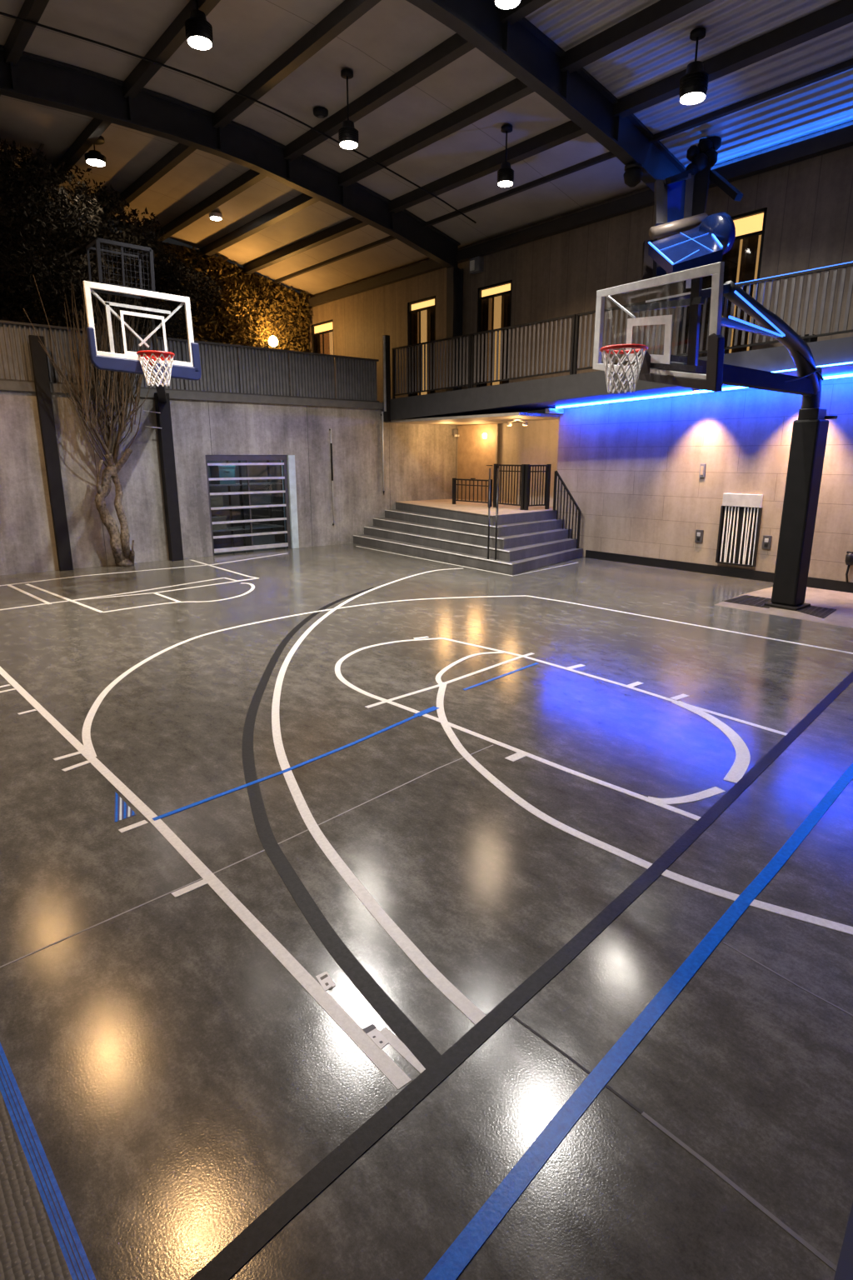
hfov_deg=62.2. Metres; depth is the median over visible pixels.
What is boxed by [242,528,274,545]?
storage box
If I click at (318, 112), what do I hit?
smoke detector
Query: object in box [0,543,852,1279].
floor
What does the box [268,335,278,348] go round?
garden lamp
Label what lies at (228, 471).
storage box
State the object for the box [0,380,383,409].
trim
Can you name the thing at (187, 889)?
court mark
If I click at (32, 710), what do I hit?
court mark
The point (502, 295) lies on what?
window
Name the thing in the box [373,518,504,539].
trim
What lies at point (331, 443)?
rod
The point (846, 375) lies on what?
led strip
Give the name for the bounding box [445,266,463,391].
steel column
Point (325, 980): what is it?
label
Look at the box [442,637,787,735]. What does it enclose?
court line
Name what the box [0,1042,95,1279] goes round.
rubber mat
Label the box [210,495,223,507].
storage box
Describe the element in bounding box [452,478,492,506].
railing
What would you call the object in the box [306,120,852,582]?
wall
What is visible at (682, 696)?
court mark
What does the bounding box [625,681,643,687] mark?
court mark
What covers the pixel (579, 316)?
balcony railing
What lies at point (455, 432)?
emergency light
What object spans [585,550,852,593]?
baseboard
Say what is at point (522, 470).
railing
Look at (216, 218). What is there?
diffuser
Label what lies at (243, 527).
storage shelf
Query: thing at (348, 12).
ceiling beam
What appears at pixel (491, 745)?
joint
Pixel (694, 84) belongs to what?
pendant lamp
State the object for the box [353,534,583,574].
stair step
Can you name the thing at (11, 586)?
court line
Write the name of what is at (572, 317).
balcony railing
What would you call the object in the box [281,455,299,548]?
trim
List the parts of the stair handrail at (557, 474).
post, rail, post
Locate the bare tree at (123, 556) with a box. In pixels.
[23,255,153,566]
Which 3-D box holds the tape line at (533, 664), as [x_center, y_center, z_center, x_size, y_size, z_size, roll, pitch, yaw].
[0.789,0.368,7.301,0.035,0.004,1.246,13,20,41]
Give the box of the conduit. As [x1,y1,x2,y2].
[0,11,476,223]
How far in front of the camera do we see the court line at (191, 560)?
14.10 m
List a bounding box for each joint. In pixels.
[0,745,493,967]
[511,1015,643,1114]
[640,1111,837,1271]
[723,941,852,1016]
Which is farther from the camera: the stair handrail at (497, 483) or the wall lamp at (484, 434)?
the wall lamp at (484, 434)
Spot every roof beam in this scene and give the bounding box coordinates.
[0,45,460,270]
[405,0,685,192]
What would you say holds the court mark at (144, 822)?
on the floor
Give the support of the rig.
hanging from the ceiling at (249, 36)
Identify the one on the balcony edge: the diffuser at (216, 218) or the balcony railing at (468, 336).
the balcony railing at (468, 336)
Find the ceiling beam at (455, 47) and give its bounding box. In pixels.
[154,0,551,242]
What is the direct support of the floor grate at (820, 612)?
on the floor
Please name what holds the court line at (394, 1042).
on the floor
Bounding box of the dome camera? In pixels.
[623,162,643,187]
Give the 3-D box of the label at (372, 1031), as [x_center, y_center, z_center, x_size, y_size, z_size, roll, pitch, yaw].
[-0.195,1.551,2.766,0.052,0.003,0.125,-12,19,-38]
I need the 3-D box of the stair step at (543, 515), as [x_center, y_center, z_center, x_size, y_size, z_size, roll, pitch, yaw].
[0.672,-3.131,17.166,2.275,0.198,4.956,-12,19,-38]
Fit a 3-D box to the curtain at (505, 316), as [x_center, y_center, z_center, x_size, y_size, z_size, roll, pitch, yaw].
[1.743,-7.072,17.026,0.050,2.200,1.020,-12,19,-38]
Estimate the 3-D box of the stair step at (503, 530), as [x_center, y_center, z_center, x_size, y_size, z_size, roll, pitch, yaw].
[0.710,-2.893,17.045,2.445,0.198,5.276,-12,19,-38]
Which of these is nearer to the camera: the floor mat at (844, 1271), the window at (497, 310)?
the floor mat at (844, 1271)
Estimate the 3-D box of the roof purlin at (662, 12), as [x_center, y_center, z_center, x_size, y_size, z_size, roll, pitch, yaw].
[1.687,-8.580,10.806,0.150,0.226,25.200,-12,19,-38]
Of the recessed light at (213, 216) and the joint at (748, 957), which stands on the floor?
the joint at (748, 957)
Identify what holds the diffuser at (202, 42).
attached to the pendant lamp at (199, 35)
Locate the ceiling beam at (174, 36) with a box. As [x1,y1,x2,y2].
[42,0,220,194]
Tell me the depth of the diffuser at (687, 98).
9.69 m
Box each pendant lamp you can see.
[84,135,106,166]
[185,0,213,49]
[338,69,359,149]
[495,0,520,9]
[497,124,514,186]
[679,27,709,104]
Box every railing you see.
[0,320,379,402]
[391,333,471,399]
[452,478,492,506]
[470,314,575,388]
[493,464,525,509]
[524,464,551,509]
[573,296,711,374]
[720,261,852,349]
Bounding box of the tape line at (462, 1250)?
[423,763,852,1279]
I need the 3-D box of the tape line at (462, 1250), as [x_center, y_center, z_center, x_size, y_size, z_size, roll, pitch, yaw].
[2.527,1.110,4.456,0.197,0.004,13.507,13,20,41]
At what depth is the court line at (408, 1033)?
3.54 m
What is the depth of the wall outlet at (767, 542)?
12.64 m
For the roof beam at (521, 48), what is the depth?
10.32 m
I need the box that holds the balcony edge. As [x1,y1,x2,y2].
[390,336,852,420]
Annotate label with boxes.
[315,971,335,990]
[362,1023,389,1049]
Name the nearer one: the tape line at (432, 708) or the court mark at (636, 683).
the tape line at (432, 708)
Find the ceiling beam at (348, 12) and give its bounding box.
[100,0,381,223]
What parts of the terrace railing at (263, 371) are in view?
ribbed panel, post, ribbed panel, ribbed panel, rail, rail, ribbed panel, ribbed panel, ribbed panel, ribbed panel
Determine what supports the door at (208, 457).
in the wall at (420, 460)
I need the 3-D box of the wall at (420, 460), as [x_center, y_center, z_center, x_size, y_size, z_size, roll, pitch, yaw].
[-7.986,-2.928,13.296,23.200,3.360,0.320,-12,19,-38]
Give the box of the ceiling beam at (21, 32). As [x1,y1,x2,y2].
[0,0,49,95]
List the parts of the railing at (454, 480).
post, rail, rail, rail, post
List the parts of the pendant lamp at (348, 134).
rod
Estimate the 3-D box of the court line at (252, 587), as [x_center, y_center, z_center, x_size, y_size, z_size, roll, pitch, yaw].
[-3.624,-0.661,11.253,0.891,0.004,2.883,8,17,29]
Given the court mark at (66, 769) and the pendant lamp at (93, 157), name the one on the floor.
the court mark at (66, 769)
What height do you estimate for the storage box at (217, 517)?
0.317 m
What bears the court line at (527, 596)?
on the floor
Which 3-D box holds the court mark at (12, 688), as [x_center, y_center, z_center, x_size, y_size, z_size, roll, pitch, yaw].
[-4.130,0.508,6.766,0.045,0.003,0.342,14,20,42]
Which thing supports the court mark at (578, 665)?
on the floor
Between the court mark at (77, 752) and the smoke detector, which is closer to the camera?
the court mark at (77, 752)
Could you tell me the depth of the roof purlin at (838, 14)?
11.11 m
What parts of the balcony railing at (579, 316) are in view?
post, rail, rail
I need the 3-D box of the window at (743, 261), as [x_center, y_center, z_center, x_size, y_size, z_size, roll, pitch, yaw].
[5.318,-6.128,12.730,0.205,2.600,1.450,-12,19,-38]
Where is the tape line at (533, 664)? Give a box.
[462,662,538,689]
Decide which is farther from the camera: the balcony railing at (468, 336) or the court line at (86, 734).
the balcony railing at (468, 336)
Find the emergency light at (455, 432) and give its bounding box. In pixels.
[452,429,459,436]
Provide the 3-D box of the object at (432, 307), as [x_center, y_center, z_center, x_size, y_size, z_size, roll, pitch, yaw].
[0.091,-7.770,19.048,0.020,2.630,1.270,-12,19,-38]
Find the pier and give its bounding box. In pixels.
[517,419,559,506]
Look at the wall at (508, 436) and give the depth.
18.65 m
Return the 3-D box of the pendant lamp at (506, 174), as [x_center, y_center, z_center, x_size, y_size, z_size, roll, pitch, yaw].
[1.394,-8.476,12.372,0.297,0.884,0.297,-12,19,-38]
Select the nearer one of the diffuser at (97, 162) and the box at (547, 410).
the diffuser at (97, 162)
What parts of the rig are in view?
panel, frame, glass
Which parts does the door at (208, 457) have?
rail, rail, rail, rail, rail, rail, rail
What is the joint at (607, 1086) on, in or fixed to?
on the floor
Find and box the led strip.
[555,361,852,409]
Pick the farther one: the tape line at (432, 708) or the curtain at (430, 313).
the curtain at (430, 313)
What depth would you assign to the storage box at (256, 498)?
17.26 m
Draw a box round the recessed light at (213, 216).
[208,212,223,220]
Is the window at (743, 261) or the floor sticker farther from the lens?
the window at (743, 261)
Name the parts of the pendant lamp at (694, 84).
rod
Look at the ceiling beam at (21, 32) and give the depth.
10.16 m
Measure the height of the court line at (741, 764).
0.002 m
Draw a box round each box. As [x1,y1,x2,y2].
[209,465,235,484]
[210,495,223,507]
[211,514,226,529]
[238,488,271,505]
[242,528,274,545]
[545,408,564,414]
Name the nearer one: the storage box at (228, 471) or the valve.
the valve
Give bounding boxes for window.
[311,319,334,354]
[408,295,435,396]
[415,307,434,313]
[476,280,512,387]
[485,292,510,299]
[678,207,767,357]
[734,234,761,242]
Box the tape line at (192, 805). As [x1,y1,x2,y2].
[151,715,418,820]
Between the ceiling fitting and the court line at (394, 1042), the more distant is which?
the ceiling fitting
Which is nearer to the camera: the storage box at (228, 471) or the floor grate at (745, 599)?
the floor grate at (745, 599)
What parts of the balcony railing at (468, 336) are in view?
post, rail, rail, post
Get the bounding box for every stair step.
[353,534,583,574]
[364,525,576,561]
[373,517,571,549]
[385,509,564,537]
[395,502,556,525]
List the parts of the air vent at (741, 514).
recess panel, plate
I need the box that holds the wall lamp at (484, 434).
[482,432,487,439]
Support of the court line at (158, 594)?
on the floor
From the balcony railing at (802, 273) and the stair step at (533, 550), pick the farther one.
the stair step at (533, 550)
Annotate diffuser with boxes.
[86,159,104,166]
[187,35,211,49]
[210,216,221,220]
[340,140,357,149]
[498,180,513,186]
[680,92,705,104]
[772,361,852,372]
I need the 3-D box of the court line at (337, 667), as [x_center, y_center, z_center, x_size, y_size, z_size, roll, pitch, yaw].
[-0.519,0.247,7.769,0.933,0.002,2.459,3,15,13]
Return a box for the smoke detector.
[313,106,328,118]
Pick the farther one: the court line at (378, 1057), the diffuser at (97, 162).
the diffuser at (97, 162)
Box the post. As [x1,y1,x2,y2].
[382,335,390,421]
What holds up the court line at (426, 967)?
on the floor
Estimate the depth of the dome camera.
11.78 m
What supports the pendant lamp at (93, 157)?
hanging from the ceiling at (249, 36)
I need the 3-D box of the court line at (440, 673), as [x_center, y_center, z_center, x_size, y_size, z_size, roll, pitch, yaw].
[0.405,0.279,7.647,0.316,0.002,1.463,8,17,29]
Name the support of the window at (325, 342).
in the wall at (809, 202)
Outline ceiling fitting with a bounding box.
[506,418,528,425]
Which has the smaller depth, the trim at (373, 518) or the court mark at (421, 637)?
the court mark at (421, 637)
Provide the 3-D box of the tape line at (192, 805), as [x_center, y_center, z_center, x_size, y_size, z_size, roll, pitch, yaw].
[-0.861,0.890,5.300,0.084,0.004,2.497,13,19,40]
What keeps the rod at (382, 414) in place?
attached to the wall at (420, 460)
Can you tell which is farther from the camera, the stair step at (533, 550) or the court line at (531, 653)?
the stair step at (533, 550)
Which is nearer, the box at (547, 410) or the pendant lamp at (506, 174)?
the pendant lamp at (506, 174)
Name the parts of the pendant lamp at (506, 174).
rod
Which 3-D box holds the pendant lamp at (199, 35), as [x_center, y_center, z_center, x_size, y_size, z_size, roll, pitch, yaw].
[-3.126,-8.511,9.669,0.363,0.596,0.363,-12,19,-38]
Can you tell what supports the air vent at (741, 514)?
in the wall at (809, 202)
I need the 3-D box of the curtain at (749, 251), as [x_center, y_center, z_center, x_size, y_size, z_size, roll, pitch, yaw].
[5.377,-5.976,12.821,0.050,2.200,1.330,-12,19,-38]
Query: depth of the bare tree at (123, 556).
13.51 m
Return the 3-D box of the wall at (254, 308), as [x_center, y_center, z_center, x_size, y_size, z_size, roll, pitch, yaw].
[-8.160,-8.598,19.317,11.442,4.609,0.925,-12,19,-38]
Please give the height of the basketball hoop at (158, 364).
5.223 m
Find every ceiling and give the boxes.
[0,0,852,295]
[387,412,559,424]
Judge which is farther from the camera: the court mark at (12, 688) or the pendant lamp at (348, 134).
the pendant lamp at (348, 134)
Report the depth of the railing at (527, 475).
16.01 m
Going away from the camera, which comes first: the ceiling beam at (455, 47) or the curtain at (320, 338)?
the ceiling beam at (455, 47)
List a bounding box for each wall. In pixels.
[0,213,312,395]
[0,390,457,575]
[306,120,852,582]
[456,422,519,502]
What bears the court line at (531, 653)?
on the floor
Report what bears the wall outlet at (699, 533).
attached to the wall at (809, 202)
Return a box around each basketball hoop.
[83,237,201,560]
[593,261,837,610]
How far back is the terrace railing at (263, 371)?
15.63 m
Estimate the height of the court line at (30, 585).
0.003 m
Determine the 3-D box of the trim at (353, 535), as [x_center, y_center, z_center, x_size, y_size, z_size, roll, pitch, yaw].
[-0.132,-2.078,15.913,0.035,0.014,6.185,-10,18,-33]
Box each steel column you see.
[28,335,73,570]
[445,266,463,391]
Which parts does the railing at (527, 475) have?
post, rail, rail, rail, post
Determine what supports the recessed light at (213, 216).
in the ceiling at (249, 36)
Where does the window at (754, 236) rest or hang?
in the wall at (809, 202)
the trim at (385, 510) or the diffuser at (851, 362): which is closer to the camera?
the diffuser at (851, 362)
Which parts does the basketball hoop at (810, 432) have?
backboard frame, frame, arm, arm, arm, plate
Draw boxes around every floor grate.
[724,595,771,608]
[796,605,836,618]
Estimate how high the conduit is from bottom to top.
0.992 m
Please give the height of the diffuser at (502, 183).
0.021 m
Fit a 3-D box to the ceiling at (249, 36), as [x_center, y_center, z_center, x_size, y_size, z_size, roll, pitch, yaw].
[-3.829,-7.337,6.364,22.400,1.410,25.200,-12,19,-38]
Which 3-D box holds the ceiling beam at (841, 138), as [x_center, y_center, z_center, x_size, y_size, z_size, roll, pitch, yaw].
[4.275,-8.250,13.129,0.167,0.225,25.200,-12,19,-38]
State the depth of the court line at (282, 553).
13.90 m
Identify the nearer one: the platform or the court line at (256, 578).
the court line at (256, 578)
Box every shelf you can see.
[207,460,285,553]
[209,460,285,546]
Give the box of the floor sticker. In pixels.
[114,791,136,822]
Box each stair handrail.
[487,468,499,559]
[553,470,581,548]
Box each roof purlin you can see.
[200,0,714,258]
[243,0,852,274]
[274,58,852,283]
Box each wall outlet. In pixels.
[695,529,704,542]
[761,535,772,549]
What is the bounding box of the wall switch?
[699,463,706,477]
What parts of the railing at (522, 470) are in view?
post, rail, rail, rail, post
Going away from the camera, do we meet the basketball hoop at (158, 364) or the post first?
the basketball hoop at (158, 364)
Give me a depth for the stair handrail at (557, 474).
15.77 m
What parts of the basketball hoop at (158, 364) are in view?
frame, backboard frame, mounting frame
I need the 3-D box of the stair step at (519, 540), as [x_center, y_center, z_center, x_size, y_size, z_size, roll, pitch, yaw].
[0.747,-2.655,16.924,2.615,0.198,5.596,-12,19,-38]
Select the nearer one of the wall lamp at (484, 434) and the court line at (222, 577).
the court line at (222, 577)
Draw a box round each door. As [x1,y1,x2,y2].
[205,455,291,555]
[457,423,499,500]
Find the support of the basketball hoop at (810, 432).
on the floor
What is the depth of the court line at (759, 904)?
4.11 m
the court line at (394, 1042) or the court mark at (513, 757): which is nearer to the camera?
the court line at (394, 1042)
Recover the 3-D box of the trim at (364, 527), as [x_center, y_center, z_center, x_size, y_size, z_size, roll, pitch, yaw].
[-0.008,-2.342,16.133,0.035,0.014,5.932,-9,17,-32]
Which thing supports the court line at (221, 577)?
on the floor
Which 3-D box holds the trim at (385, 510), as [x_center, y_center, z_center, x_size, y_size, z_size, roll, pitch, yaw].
[0.179,-2.876,16.593,0.035,0.014,5.345,-8,17,-28]
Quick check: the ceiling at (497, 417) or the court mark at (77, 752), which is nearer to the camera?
the court mark at (77, 752)
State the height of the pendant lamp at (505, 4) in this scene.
0.544 m
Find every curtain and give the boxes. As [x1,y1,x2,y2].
[317,334,324,354]
[414,308,434,395]
[482,294,510,386]
[685,236,759,357]
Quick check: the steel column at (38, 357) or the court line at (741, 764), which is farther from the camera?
the steel column at (38, 357)
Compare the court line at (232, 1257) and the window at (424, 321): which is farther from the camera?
the window at (424, 321)
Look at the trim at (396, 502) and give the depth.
16.45 m
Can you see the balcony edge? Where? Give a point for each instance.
(549, 392)
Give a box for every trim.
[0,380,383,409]
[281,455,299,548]
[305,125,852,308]
[353,535,512,564]
[364,526,509,551]
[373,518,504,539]
[385,510,499,527]
[395,501,493,516]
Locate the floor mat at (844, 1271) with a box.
[834,1202,852,1279]
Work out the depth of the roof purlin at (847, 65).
12.48 m
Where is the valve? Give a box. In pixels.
[845,550,852,581]
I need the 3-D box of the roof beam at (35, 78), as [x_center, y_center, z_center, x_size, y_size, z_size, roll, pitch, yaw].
[-7.585,-8.010,10.284,21.720,1.915,0.220,-12,19,-38]
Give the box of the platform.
[400,498,553,515]
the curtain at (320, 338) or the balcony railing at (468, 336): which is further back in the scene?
the curtain at (320, 338)
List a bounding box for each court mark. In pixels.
[0,688,15,692]
[17,709,36,714]
[53,751,81,760]
[61,760,90,771]
[118,820,148,833]
[170,879,207,897]
[414,636,429,639]
[505,750,530,761]
[567,664,584,669]
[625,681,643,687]
[670,694,689,699]
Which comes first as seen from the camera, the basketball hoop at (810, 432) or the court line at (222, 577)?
the basketball hoop at (810, 432)
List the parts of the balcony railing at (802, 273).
post, rail, rail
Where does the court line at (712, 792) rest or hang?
on the floor
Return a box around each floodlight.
[469,255,484,274]
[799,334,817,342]
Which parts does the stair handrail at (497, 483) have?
post, rail, post, rail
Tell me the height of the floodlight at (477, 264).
0.320 m
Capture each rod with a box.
[329,428,334,524]
[380,411,384,494]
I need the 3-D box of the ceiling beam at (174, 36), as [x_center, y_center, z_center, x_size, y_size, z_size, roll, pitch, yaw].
[-1.619,-8.305,8.021,0.150,0.199,25.200,-12,19,-38]
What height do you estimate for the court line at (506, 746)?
0.002 m
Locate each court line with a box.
[0,553,286,585]
[0,577,222,609]
[0,666,411,1089]
[6,585,52,604]
[25,584,102,612]
[73,578,257,600]
[81,595,526,758]
[101,582,254,612]
[154,593,180,601]
[189,670,852,1279]
[190,560,259,578]
[222,577,255,580]
[241,587,441,1069]
[271,568,485,1024]
[335,637,442,700]
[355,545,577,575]
[365,652,534,708]
[379,1027,425,1073]
[387,700,700,820]
[435,651,504,684]
[436,682,852,934]
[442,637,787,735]
[526,595,852,654]
[646,786,725,804]
[671,700,750,783]
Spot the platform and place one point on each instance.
(477, 507)
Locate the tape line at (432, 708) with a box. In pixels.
[413,705,439,716]
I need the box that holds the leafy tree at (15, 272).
[0,137,222,339]
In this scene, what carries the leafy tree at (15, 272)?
on the floor
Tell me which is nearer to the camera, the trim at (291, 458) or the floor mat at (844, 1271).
the floor mat at (844, 1271)
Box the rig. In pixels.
[641,136,744,288]
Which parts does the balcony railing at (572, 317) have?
post, rail, rail, post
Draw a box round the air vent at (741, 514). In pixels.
[715,493,763,567]

